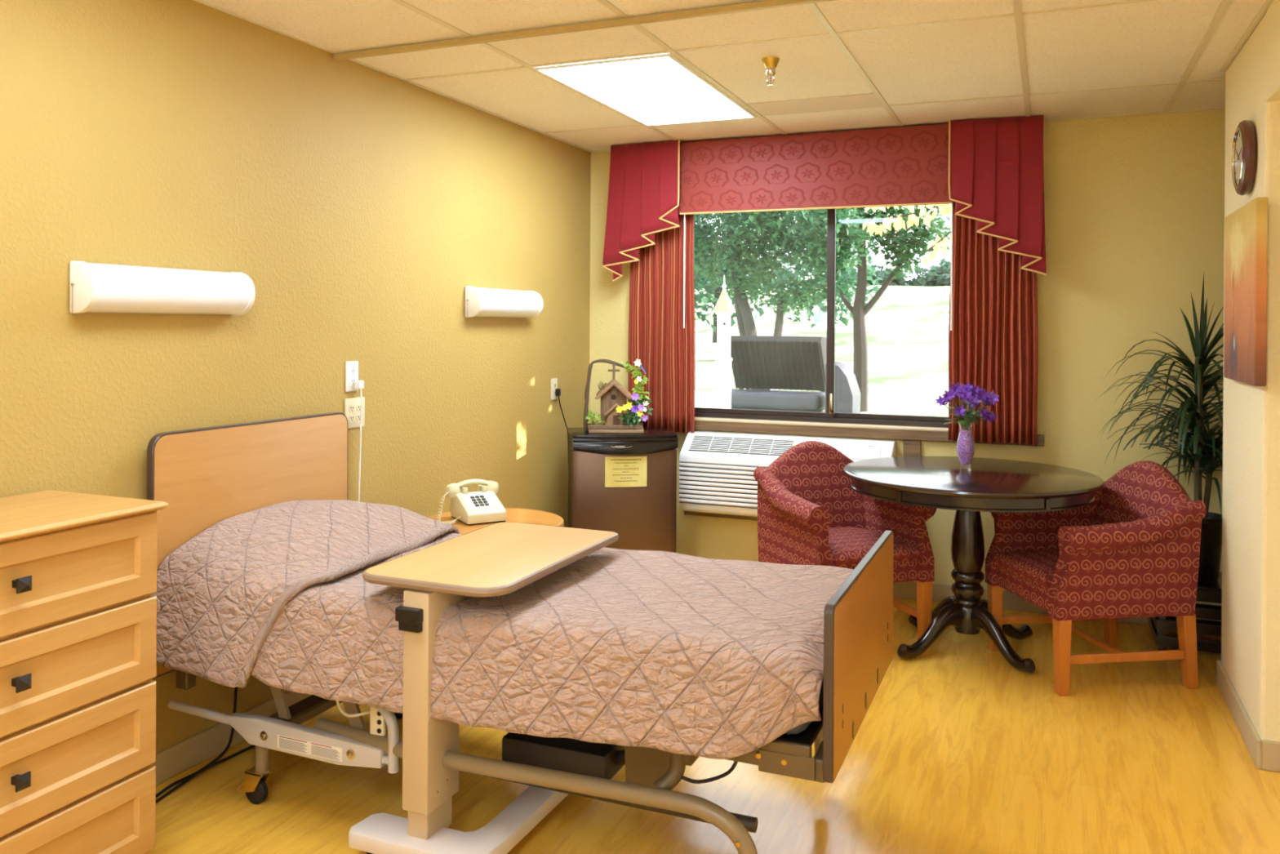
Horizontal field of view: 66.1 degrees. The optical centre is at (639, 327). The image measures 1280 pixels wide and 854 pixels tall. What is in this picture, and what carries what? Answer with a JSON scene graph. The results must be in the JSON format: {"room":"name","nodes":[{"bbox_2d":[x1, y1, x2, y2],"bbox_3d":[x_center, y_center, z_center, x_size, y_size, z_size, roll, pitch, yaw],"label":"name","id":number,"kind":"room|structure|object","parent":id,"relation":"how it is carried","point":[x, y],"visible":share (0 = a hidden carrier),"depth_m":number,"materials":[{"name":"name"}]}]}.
{"room":"care facility","nodes":[
{"label":"care facility","id":0,"kind":"room"},
{"bbox_2d":[0,0,591,753],"bbox_3d":[-1.831,0.178,2.410,0.150,2.461,7.600,0,0,23],"label":"wall","id":1,"kind":"structure","parent":0,"point":[359,204],"depth_m":3.47,"materials":[{"name":"yellow paint"}]},
{"bbox_2d":[69,260,255,315],"bbox_3d":[-1.443,-0.112,3.020,0.092,0.150,0.616,0,0,23],"label":"wall light","id":2,"kind":"object","parent":1,"relation":"attached to","point":[95,287],"visible":1,"depth_m":2.94,"materials":[{"name":"white plastic"}]},
{"bbox_2d":[151,690,311,785],"bbox_3d":[-1.765,1.361,2.375,0.014,0.095,7.586,0,0,23],"label":"baseboard","id":3,"kind":"structure","parent":1,"relation":"attached to","point":[180,757],"depth_m":3.19,"materials":[{"name":"beige plastic"}]},
{"bbox_2d":[345,360,358,391],"bbox_3d":[-1.133,0.192,3.877,0.009,0.118,0.073,0,0,23],"label":"wall outlet","id":4,"kind":"object","parent":1,"relation":"attached to","point":[351,367],"visible":1,"depth_m":3.87,"materials":[{"name":"white plastic"}]},
{"bbox_2d":[350,367,355,385],"bbox_3d":[-1.131,0.192,3.876,0.002,0.068,0.034,0,0,23],"label":"receptacle","id":5,"kind":"object","parent":4,"relation":"attached to","point":[353,370],"depth_m":3.88,"materials":[{"name":"white plastic"}]},
{"bbox_2d":[344,396,364,428],"bbox_3d":[-1.127,0.337,3.894,0.009,0.118,0.118,0,0,23],"label":"wall outlet","id":6,"kind":"object","parent":1,"relation":"attached to","point":[352,406],"visible":0.98,"depth_m":3.89,"materials":[{"name":"beige plastic"}]},
{"bbox_2d":[348,404,354,412],"bbox_3d":[-1.134,0.317,3.872,0.002,0.033,0.033,0,0,23],"label":"receptacle","id":7,"kind":"object","parent":6,"relation":"attached to","point":[351,406],"depth_m":3.87,"materials":[{"name":"beige plastic"}]},
{"bbox_2d":[348,413,354,422],"bbox_3d":[-1.134,0.356,3.872,0.002,0.033,0.033,0,0,23],"label":"receptacle","id":8,"kind":"object","parent":6,"relation":"attached to","point":[351,416],"depth_m":3.87,"materials":[{"name":"beige plastic"}]},
{"bbox_2d":[356,403,360,411],"bbox_3d":[-1.116,0.317,3.914,0.002,0.033,0.033,0,0,23],"label":"receptacle","id":9,"kind":"object","parent":6,"relation":"attached to","point":[358,405],"depth_m":3.91,"materials":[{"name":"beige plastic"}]},
{"bbox_2d":[356,413,360,421],"bbox_3d":[-1.116,0.356,3.914,0.002,0.033,0.033,0,0,23],"label":"receptacle","id":10,"kind":"object","parent":6,"relation":"attached to","point":[358,415],"depth_m":3.91,"materials":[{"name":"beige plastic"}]},
{"bbox_2d":[354,380,364,502],"bbox_3d":[-1.112,0.660,3.891,0.024,0.900,0.033,0,0,23],"label":"cord","id":11,"kind":"object","parent":1,"relation":"attached to","point":[357,384],"visible":0.72,"depth_m":3.89,"materials":[{"name":"white plastic"}]},
{"bbox_2d":[193,0,593,152],"bbox_3d":[-1.744,-1.051,2.375,0.020,0.005,7.600,0,0,23],"label":"trim","id":12,"kind":"structure","parent":1,"relation":"attached to","point":[202,2],"depth_m":3.96,"materials":[{"name":"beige metal"}]},
{"bbox_2d":[464,285,543,318],"bbox_3d":[-0.666,-0.120,4.888,0.092,0.150,0.621,0,0,23],"label":"wall light","id":13,"kind":"object","parent":1,"relation":"attached to","point":[479,301],"visible":1,"depth_m":4.80,"materials":[{"name":"white plastic"}]},
{"bbox_2d":[551,377,557,399],"bbox_3d":[-0.475,0.341,5.462,0.009,0.118,0.070,0,0,23],"label":"wall outlet","id":14,"kind":"object","parent":1,"relation":"attached to","point":[553,381],"visible":1,"depth_m":5.45,"materials":[{"name":"beige plastic"}]},
{"bbox_2d":[555,388,568,446],"bbox_3d":[-0.431,0.625,5.522,0.024,0.572,0.146,0,0,26],"label":"cord","id":15,"kind":"object","parent":1,"relation":"attached to","point":[557,391],"visible":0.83,"depth_m":5.47,"materials":[{"name":"black plastic"}]},
{"bbox_2d":[151,596,1279,853],"bbox_3d":[0.114,1.472,1.574,4.500,0.100,7.750,0,0,23],"label":"floor","id":16,"kind":"structure","parent":0,"point":[957,748],"depth_m":3.06,"materials":[{"name":"laminate"}]},
{"bbox_2d":[0,489,168,853],"bbox_3d":[-1.569,0.927,2.228,0.443,0.966,0.830,0,0,23],"label":"dresser","id":17,"kind":"object","parent":16,"relation":"on","point":[78,571],"visible":1,"depth_m":2.33,"materials":[{"name":"brown wood"}]},
{"bbox_2d":[155,686,255,803],"bbox_3d":[-1.373,1.255,3.104,0.107,0.311,0.738,0,0,26],"label":"power cord","id":18,"kind":"object","parent":16,"relation":"on","point":[213,762],"visible":0.63,"depth_m":3.15,"materials":[{"name":"black plastic"}]},
{"bbox_2d":[348,521,618,853],"bbox_3d":[-0.422,1.036,2.885,0.452,0.760,0.809,0,0,23],"label":"table","id":19,"kind":"object","parent":16,"relation":"on","point":[504,557],"visible":0.82,"depth_m":2.59,"materials":[{"name":"beige laminate"}]},
{"bbox_2d":[428,507,564,534],"bbox_3d":[-0.604,1.102,4.033,0.582,0.622,0.582,0,0,23],"label":"nightstand","id":20,"kind":"object","parent":16,"relation":"on","point":[516,515],"visible":0.21,"depth_m":4.07,"materials":[{"name":"orange wood"}]},
{"bbox_2d":[436,479,506,524],"bbox_3d":[-0.698,0.712,4.036,0.304,0.159,0.210,0,0,-30],"label":"telephone","id":21,"kind":"object","parent":20,"relation":"on","point":[482,506],"visible":0.91,"depth_m":4.02,"materials":[{"name":"beige plastic"}]},
{"bbox_2d":[146,412,893,853],"bbox_3d":[-0.355,0.872,2.982,2.073,1.088,0.913,0,0,23],"label":"hospital bed","id":22,"kind":"object","parent":16,"relation":"on","point":[206,477],"visible":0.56,"depth_m":2.77,"materials":[{"name":"brown wood"}]},
{"bbox_2d":[151,499,459,688],"bbox_3d":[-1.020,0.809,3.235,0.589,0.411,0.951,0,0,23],"label":"pillow","id":23,"kind":"object","parent":22,"relation":"on","point":[236,601],"depth_m":2.88,"materials":[{"name":"pink fabric"}]},
{"bbox_2d":[279,737,339,759],"bbox_3d":[-0.933,1.188,2.776,0.216,0.026,0.001,0,0,23],"label":"print","id":24,"kind":"object","parent":22,"relation":"attached to","point":[310,748],"depth_m":2.77,"materials":[{"name":"white"}]},
{"bbox_2d":[369,706,386,735],"bbox_3d":[-0.728,1.095,2.734,0.050,0.090,0.015,0,0,23],"label":"socket","id":25,"kind":"object","parent":22,"relation":"attached to","point":[377,722],"depth_m":2.73,"materials":[{"name":"beige plastic"}]},
{"bbox_2d":[151,499,853,759],"bbox_3d":[-0.365,0.814,2.963,2.008,0.411,0.951,0,0,23],"label":"bedspread","id":26,"kind":"object","parent":22,"relation":"on","point":[668,651],"visible":0.81,"depth_m":2.62,"materials":[{"name":"pink fabric"}]},
{"bbox_2d":[567,426,677,552],"bbox_3d":[-0.102,0.987,5.314,0.554,0.854,0.432,0,0,-8],"label":"refrigerator","id":27,"kind":"object","parent":16,"relation":"on","point":[642,517],"visible":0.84,"depth_m":5.13,"materials":[{"name":"brown metal"}]},
{"bbox_2d":[582,359,653,433],"bbox_3d":[-0.115,0.362,5.272,0.377,0.395,0.177,0,0,-1],"label":"birdhouse decoration","id":28,"kind":"object","parent":27,"relation":"on","point":[614,417],"visible":1,"depth_m":5.24,"materials":[{"name":"brown wood"}]},
{"bbox_2d":[615,405,622,413],"bbox_3d":[-0.109,0.432,5.196,0.042,0.039,0.010,0,0,-1],"label":"flower","id":29,"kind":"object","parent":28,"relation":"on","point":[618,409],"depth_m":5.20,"materials":[{"name":"yellow plant"}]},
{"bbox_2d":[624,401,632,409],"bbox_3d":[-0.060,0.412,5.196,0.045,0.044,0.011,0,0,-1],"label":"flower","id":30,"kind":"object","parent":28,"relation":"on","point":[628,406],"depth_m":5.20,"materials":[{"name":"yellow plant"}]},
{"bbox_2d":[631,404,639,413],"bbox_3d":[-0.026,0.431,5.197,0.050,0.045,0.012,0,0,-1],"label":"flower","id":31,"kind":"object","parent":28,"relation":"on","point":[633,408],"depth_m":5.20,"materials":[{"name":"purple plant"}]},
{"bbox_2d":[631,392,639,400],"bbox_3d":[-0.025,0.369,5.231,0.049,0.045,0.013,0,0,-1],"label":"flower","id":32,"kind":"object","parent":28,"relation":"on","point":[634,397],"depth_m":5.23,"materials":[{"name":"purple plant"}]},
{"bbox_2d":[633,359,641,366],"bbox_3d":[-0.013,0.187,5.252,0.044,0.042,0.011,0,0,-1],"label":"flower","id":33,"kind":"object","parent":28,"relation":"on","point":[637,362],"depth_m":5.25,"materials":[{"name":"white plant"}]},
{"bbox_2d":[635,376,641,382],"bbox_3d":[-0.005,0.274,5.244,0.034,0.030,0.008,0,0,-1],"label":"flower","id":34,"kind":"object","parent":28,"relation":"on","point":[638,380],"depth_m":5.25,"materials":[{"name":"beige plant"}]},
{"bbox_2d":[636,410,643,416],"bbox_3d":[0.000,0.454,5.204,0.038,0.035,0.009,0,0,3],"label":"flower","id":35,"kind":"object","parent":28,"relation":"on","point":[639,413],"depth_m":5.20,"materials":[{"name":"yellow plant"}]},
{"bbox_2d":[638,403,644,411],"bbox_3d":[0.003,0.423,5.203,0.044,0.044,0.011,0,0,4],"label":"flower","id":36,"kind":"object","parent":28,"relation":"on","point":[641,407],"depth_m":5.21,"materials":[{"name":"purple plant"}]},
{"bbox_2d":[640,414,648,422],"bbox_3d":[0.025,0.480,5.224,0.041,0.040,0.011,0,0,-1],"label":"flower","id":37,"kind":"object","parent":28,"relation":"on","point":[644,417],"depth_m":5.23,"materials":[{"name":"purple plant"}]},
{"bbox_2d":[604,456,647,487],"bbox_3d":[-0.073,0.750,5.126,0.220,0.157,0.008,0,0,-9],"label":"paper note","id":38,"kind":"object","parent":27,"relation":"attached to","point":[620,471],"visible":1,"depth_m":5.12,"materials":[{"name":"yellow"}]},
{"bbox_2d":[753,440,936,639],"bbox_3d":[0.934,0.989,4.577,0.658,0.864,0.637,0,0,-20],"label":"armchair","id":39,"kind":"object","parent":16,"relation":"on","point":[809,511],"visible":0.72,"depth_m":4.53,"materials":[{"name":"fabric"}]},
{"bbox_2d":[842,456,1104,673],"bbox_3d":[1.453,1.031,4.364,1.090,0.781,1.090,0,0,23],"label":"round table","id":40,"kind":"object","parent":16,"relation":"on","point":[990,484],"visible":0.95,"depth_m":4.24,"materials":[{"name":"brown wood"}]},
{"bbox_2d":[955,421,975,470],"bbox_3d":[1.470,0.533,4.444,0.082,0.214,0.082,0,0,23],"label":"glass vase","id":41,"kind":"object","parent":40,"relation":"on","point":[965,446],"visible":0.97,"depth_m":4.42,"materials":[{"name":"purple"}]},
{"bbox_2d":[934,381,999,426],"bbox_3d":[1.471,0.357,4.439,0.285,0.227,0.216,0,0,23],"label":"flower bouquet","id":42,"kind":"object","parent":41,"relation":"in","point":[972,395],"visible":1,"depth_m":4.42,"materials":[{"name":"purple plant"}]},
{"bbox_2d":[985,460,1206,696],"bbox_3d":[1.882,0.996,4.131,0.637,0.864,0.658,0,0,-8],"label":"armchair","id":43,"kind":"object","parent":16,"relation":"on","point":[1134,551],"visible":0.87,"depth_m":3.88,"materials":[{"name":"fabric"}]},
{"bbox_2d":[1147,571,1222,653],"bbox_3d":[2.510,1.279,4.428,0.370,0.306,0.370,0,0,23],"label":"plant stand","id":44,"kind":"object","parent":16,"relation":"on","point":[1211,592],"visible":0.22,"depth_m":4.27,"materials":[{"name":"brown wood"}]},
{"bbox_2d":[1098,274,1223,582],"bbox_3d":[2.515,0.441,4.362,0.844,1.368,0.676,0,0,17],"label":"potted plant","id":45,"kind":"object","parent":44,"relation":"on","point":[1211,545],"visible":0.74,"depth_m":4.39,"materials":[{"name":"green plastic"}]},
{"bbox_2d":[1196,571,1222,591],"bbox_3d":[2.511,1.134,4.427,0.336,0.016,0.336,0,0,23],"label":"shelf","id":46,"kind":"object","parent":44,"relation":"attached to","point":[1215,586],"depth_m":4.28,"materials":[{"name":"brown wood"}]},
{"bbox_2d":[202,0,1266,151],"bbox_3d":[0.130,-1.089,1.569,4.500,0.100,7.750,0,0,23],"label":"ceiling","id":47,"kind":"structure","parent":0,"point":[1153,42],"depth_m":3.71,"materials":[{"name":"tile"}]},
{"bbox_2d":[391,0,681,142],"bbox_3d":[-1.191,-1.046,2.145,0.024,0.007,7.600,0,0,23],"label":"trim","id":48,"kind":"structure","parent":47,"relation":"attached to","point":[401,2],"depth_m":3.65,"materials":[{"name":"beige metal"}]},
{"bbox_2d":[333,0,836,61],"bbox_3d":[0.296,-1.024,3.162,3.177,0.022,0.022,0,0,23],"label":"track","id":49,"kind":"object","parent":47,"relation":"attached to","point":[767,4],"visible":1,"depth_m":3.36,"materials":[{"name":"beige metal"}]},
{"bbox_2d":[533,53,756,126],"bbox_3d":[0.073,-1.036,4.392,0.586,0.009,1.195,0,0,23],"label":"recessed light","id":50,"kind":"object","parent":47,"relation":"in","point":[655,90],"visible":1,"depth_m":4.27,"materials":[{"name":"white plastic"}]},
{"bbox_2d":[596,0,787,134],"bbox_3d":[-0.628,-1.042,1.911,0.024,0.007,7.600,0,0,23],"label":"trim","id":51,"kind":"structure","parent":47,"relation":"attached to","point":[611,6],"depth_m":3.85,"materials":[{"name":"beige metal"}]},
{"bbox_2d":[761,57,779,86],"bbox_3d":[0.506,-0.988,3.816,0.068,0.103,0.068,0,0,23],"label":"sprinkler","id":52,"kind":"object","parent":47,"relation":"attached to","point":[770,64],"visible":1,"depth_m":3.80,"materials":[{"name":"yellow metal"}]},
{"bbox_2d":[404,0,1158,80],"bbox_3d":[0.465,-1.039,3.569,3.183,0.005,0.020,0,0,23],"label":"trim","id":53,"kind":"structure","parent":47,"relation":"attached to","point":[1131,1],"depth_m":3.52,"materials":[{"name":"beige metal"}]},
{"bbox_2d":[746,93,882,115],"bbox_3d":[0.816,-1.039,4.591,0.582,0.004,0.258,0,0,23],"label":"tile","id":54,"kind":"object","parent":47,"relation":"attached to","point":[861,100],"depth_m":4.58,"materials":[{"name":"beige tile"}]},
{"bbox_2d":[807,3,903,126],"bbox_3d":[-0.066,-1.038,1.677,0.024,0.007,7.600,0,0,23],"label":"trim","id":55,"kind":"structure","parent":47,"relation":"attached to","point":[813,6],"depth_m":3.78,"materials":[{"name":"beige metal"}]},
{"bbox_2d":[542,78,1225,133],"bbox_3d":[1.449,-1.035,4.480,4.300,0.005,0.020,0,0,23],"label":"trim","id":56,"kind":"structure","parent":47,"relation":"attached to","point":[1220,79],"depth_m":4.45,"materials":[{"name":"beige metal"}]},
{"bbox_2d":[1012,0,1031,116],"bbox_3d":[0.497,-1.034,1.443,0.024,0.007,7.600,0,0,23],"label":"trim","id":57,"kind":"structure","parent":47,"relation":"attached to","point":[1016,3],"depth_m":3.67,"materials":[{"name":"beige metal"}]},
{"bbox_2d":[1163,0,1231,114],"bbox_3d":[1.060,-1.030,1.209,0.024,0.007,7.600,0,0,23],"label":"trim","id":58,"kind":"structure","parent":47,"relation":"attached to","point":[1224,5],"depth_m":3.65,"materials":[{"name":"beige metal"}]},
{"bbox_2d":[1219,0,1273,71],"bbox_3d":[1.026,-1.030,0.800,0.020,0.005,6.820,0,0,23],"label":"trim","id":59,"kind":"structure","parent":47,"relation":"attached to","point":[1266,5],"depth_m":3.44,"materials":[{"name":"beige metal"}]},
{"bbox_2d":[589,109,1225,605],"bbox_3d":[1.649,0.194,5.176,4.450,2.461,0.180,0,0,23],"label":"wall","id":60,"kind":"structure","parent":0,"point":[1134,206],"depth_m":4.82,"materials":[{"name":"yellow paint"}]},
{"bbox_2d":[684,511,757,520],"bbox_3d":[0.819,1.047,5.410,1.219,0.055,0.023,0,0,23],"label":"trim","id":61,"kind":"structure","parent":60,"relation":"attached to","point":[688,513],"depth_m":5.55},
{"bbox_2d":[679,431,896,516],"bbox_3d":[0.783,0.805,5.306,1.140,0.424,0.242,0,0,23],"label":"air conditioner","id":62,"kind":"object","parent":60,"relation":"attached to","point":[717,469],"visible":0.57,"depth_m":5.32,"materials":[{"name":"white plastic"}]},
{"bbox_2d":[688,434,795,454],"bbox_3d":[0.550,0.638,5.356,0.574,0.079,0.103,0,0,23],"label":"grille","id":63,"kind":"object","parent":62,"relation":"attached to","point":[698,444],"depth_m":5.36,"materials":[{"name":"white plastic"}]},
{"bbox_2d":[693,208,948,427],"bbox_3d":[0.981,-0.108,5.455,1.580,1.264,0.078,0,0,23],"label":"window","id":64,"kind":"structure","parent":60,"relation":"in","point":[829,416],"depth_m":5.40,"materials":[{"name":"brown metal"}]},
{"bbox_2d":[694,417,948,431],"bbox_3d":[0.964,0.527,5.385,1.530,0.013,0.111,0,0,23],"label":"trim","id":65,"kind":"structure","parent":60,"relation":"attached to","point":[700,419],"depth_m":5.33,"materials":[{"name":"beige paint"}]},
{"bbox_2d":[601,115,1046,281],"bbox_3d":[0.903,-0.646,5.275,2.364,0.782,0.206,0,0,23],"label":"window valance","id":66,"kind":"object","parent":60,"relation":"attached to","point":[993,170],"visible":1,"depth_m":5.15,"materials":[{"name":"red fabric"}]},
{"bbox_2d":[628,213,695,433],"bbox_3d":[0.122,-0.045,5.622,0.412,1.282,0.056,0,0,23],"label":"drape","id":67,"kind":"object","parent":66,"relation":"hanging from","point":[665,350],"visible":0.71,"depth_m":5.61,"materials":[{"name":"red fabric"}]},
{"bbox_2d":[683,214,685,328],"bbox_3d":[0.248,-0.318,5.517,0.008,0.643,0.008,0,0,-45],"label":"wand","id":68,"kind":"object","parent":67,"relation":"hanging from","point":[684,215],"visible":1,"depth_m":5.51,"materials":[{"name":"white plastic"}]},
{"bbox_2d":[948,202,1038,445],"bbox_3d":[1.769,-0.046,4.936,0.424,1.256,0.060,0,0,23],"label":"drape","id":69,"kind":"object","parent":66,"relation":"hanging from","point":[993,340],"visible":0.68,"depth_m":4.93,"materials":[{"name":"red fabric"}]},
{"bbox_2d":[950,202,953,330],"bbox_3d":[1.573,-0.308,4.965,0.008,0.645,0.008,0,0,-45],"label":"wand","id":70,"kind":"object","parent":69,"relation":"hanging from","point":[952,205],"visible":1,"depth_m":4.96,"materials":[{"name":"white plastic"}]},
{"bbox_2d":[694,420,1044,446],"bbox_3d":[1.130,0.557,5.277,1.920,0.058,0.029,0,0,23],"label":"trim","id":71,"kind":"structure","parent":60,"relation":"attached to","point":[703,425],"depth_m":5.30,"materials":[{"name":"brown wood"}]},
{"bbox_2d":[591,107,1225,152],"bbox_3d":[1.687,-1.034,5.053,4.300,0.005,0.020,0,0,23],"label":"trim","id":72,"kind":"structure","parent":60,"relation":"attached to","point":[1219,108],"depth_m":4.77,"materials":[{"name":"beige metal"}]},
{"bbox_2d":[902,440,921,456],"bbox_3d":[1.425,0.856,5.158,0.090,0.534,0.023,0,0,23],"label":"trim","id":73,"kind":"structure","parent":60,"relation":"attached to","point":[910,447],"depth_m":5.15,"materials":[{"name":"brown wood"}]},
{"bbox_2d":[893,581,1221,624],"bbox_3d":[1.673,1.378,5.060,4.300,0.095,0.014,0,0,23],"label":"baseboard","id":74,"kind":"structure","parent":60,"relation":"attached to","point":[907,589],"depth_m":5.01,"materials":[{"name":"beige plastic"}]},
{"bbox_2d":[1221,13,1279,742],"bbox_3d":[2.697,0.204,3.357,1.117,2.461,0.814,0,0,23],"label":"wall","id":75,"kind":"structure","parent":0,"point":[1251,494],"depth_m":3.32,"materials":[{"name":"beige paint"}]},
{"bbox_2d":[1216,659,1261,768],"bbox_3d":[2.166,1.384,3.575,0.014,0.095,0.838,0,0,23],"label":"baseboard","id":76,"kind":"structure","parent":75,"relation":"attached to","point":[1248,732],"depth_m":3.48,"materials":[{"name":"beige plastic"}]},
{"bbox_2d":[1231,120,1257,195],"bbox_3d":[2.105,-0.591,3.433,0.042,0.260,0.260,0,0,23],"label":"wall clock","id":77,"kind":"object","parent":75,"relation":"attached to","point":[1244,152],"visible":1,"depth_m":3.36,"materials":[{"name":"brown wood"}]},
{"bbox_2d":[1223,196,1267,386],"bbox_3d":[2.104,-0.114,3.428,0.034,0.605,0.600,0,0,23],"label":"canvas painting","id":78,"kind":"object","parent":75,"relation":"attached to","point":[1246,251],"visible":1,"depth_m":3.29,"materials":[{"name":"orange fabric"}]},
{"bbox_2d":[1261,739,1279,772],"bbox_3d":[2.049,1.384,3.178,0.074,0.095,0.014,0,0,23],"label":"baseboard","id":79,"kind":"structure","parent":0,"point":[1270,749],"depth_m":3.18,"materials":[{"name":"beige plastic"}]},
{"bbox_2d":[1266,0,1279,102],"bbox_3d":[1.879,-0.881,2.685,0.110,0.298,1.056,0,0,23],"label":"wall","id":80,"kind":"structure","parent":0,"point":[1273,13],"depth_m":3.10,"materials":[{"name":"beige paint"}]},
{"label":"outside","id":81,"kind":"structure","parent":0,"visible":0},
{"bbox_2d":[694,284,950,417],"bbox_3d":[14.144,-0.577,40.605,90.000,4.480,74.800,0,0,23],"label":"ground","id":82,"kind":"structure","parent":81,"point":[907,328],"depth_m":31.87,"materials":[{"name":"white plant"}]},
{"bbox_2d":[712,275,735,408],"bbox_3d":[0.918,0.452,10.798,0.250,2.055,0.250,0,0,-45],"label":"post","id":83,"kind":"object","parent":82,"relation":"on","point":[723,308],"visible":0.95,"depth_m":10.74,"materials":[{"name":"white paint"}]},
{"bbox_2d":[715,335,826,412],"bbox_3d":[1.678,0.801,12.041,1.280,1.400,1.080,0,0,23],"label":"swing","id":84,"kind":"object","parent":82,"relation":"on","point":[758,362],"visible":0.62,"depth_m":11.79,"materials":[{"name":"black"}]},
{"bbox_2d":[693,207,876,390],"bbox_3d":[1.787,-0.464,15.916,3.935,4.159,2.394,0,0,19],"label":"tree","id":85,"kind":"object","parent":82,"relation":"on","point":[768,224],"visible":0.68,"depth_m":15.57,"materials":[{"name":"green plant"}]},
{"bbox_2d":[693,217,883,342],"bbox_3d":[2.567,-1.710,31.424,10.108,4.376,5.645,0,0,23],"label":"tree","id":86,"kind":"object","parent":82,"relation":"on","point":[851,277],"visible":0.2,"depth_m":30.21,"materials":[{"name":"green plant"}]},
{"bbox_2d":[695,256,951,289],"bbox_3d":[17.583,-2.629,65.531,35.488,5.430,12.333,0,0,23],"label":"tree line","id":87,"kind":"object","parent":82,"relation":"on","point":[938,276],"visible":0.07,"depth_m":63.80,"materials":[{"name":"green plant"}]},
{"bbox_2d":[825,361,860,413],"bbox_3d":[2.330,0.962,11.293,0.320,1.131,0.500,0,0,23],"label":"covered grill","id":88,"kind":"object","parent":82,"relation":"on","point":[847,393],"visible":0.37,"depth_m":11.07,"materials":[{"name":"grey"}]},
{"bbox_2d":[778,204,951,412],"bbox_3d":[4.388,-1.405,19.241,4.283,6.083,2.691,0,0,23],"label":"tree","id":89,"kind":"object","parent":82,"relation":"on","point":[918,239],"visible":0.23,"depth_m":19.01,"materials":[{"name":"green plant"}]},
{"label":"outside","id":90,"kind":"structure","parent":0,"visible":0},
{"bbox_2d":[862,204,951,267],"bbox_3d":[2.634,-0.849,8.014,1.570,0.718,0.403,0,0,23],"label":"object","id":91,"kind":"object","parent":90,"point":[899,223],"visible":0.34,"depth_m":8.11,"materials":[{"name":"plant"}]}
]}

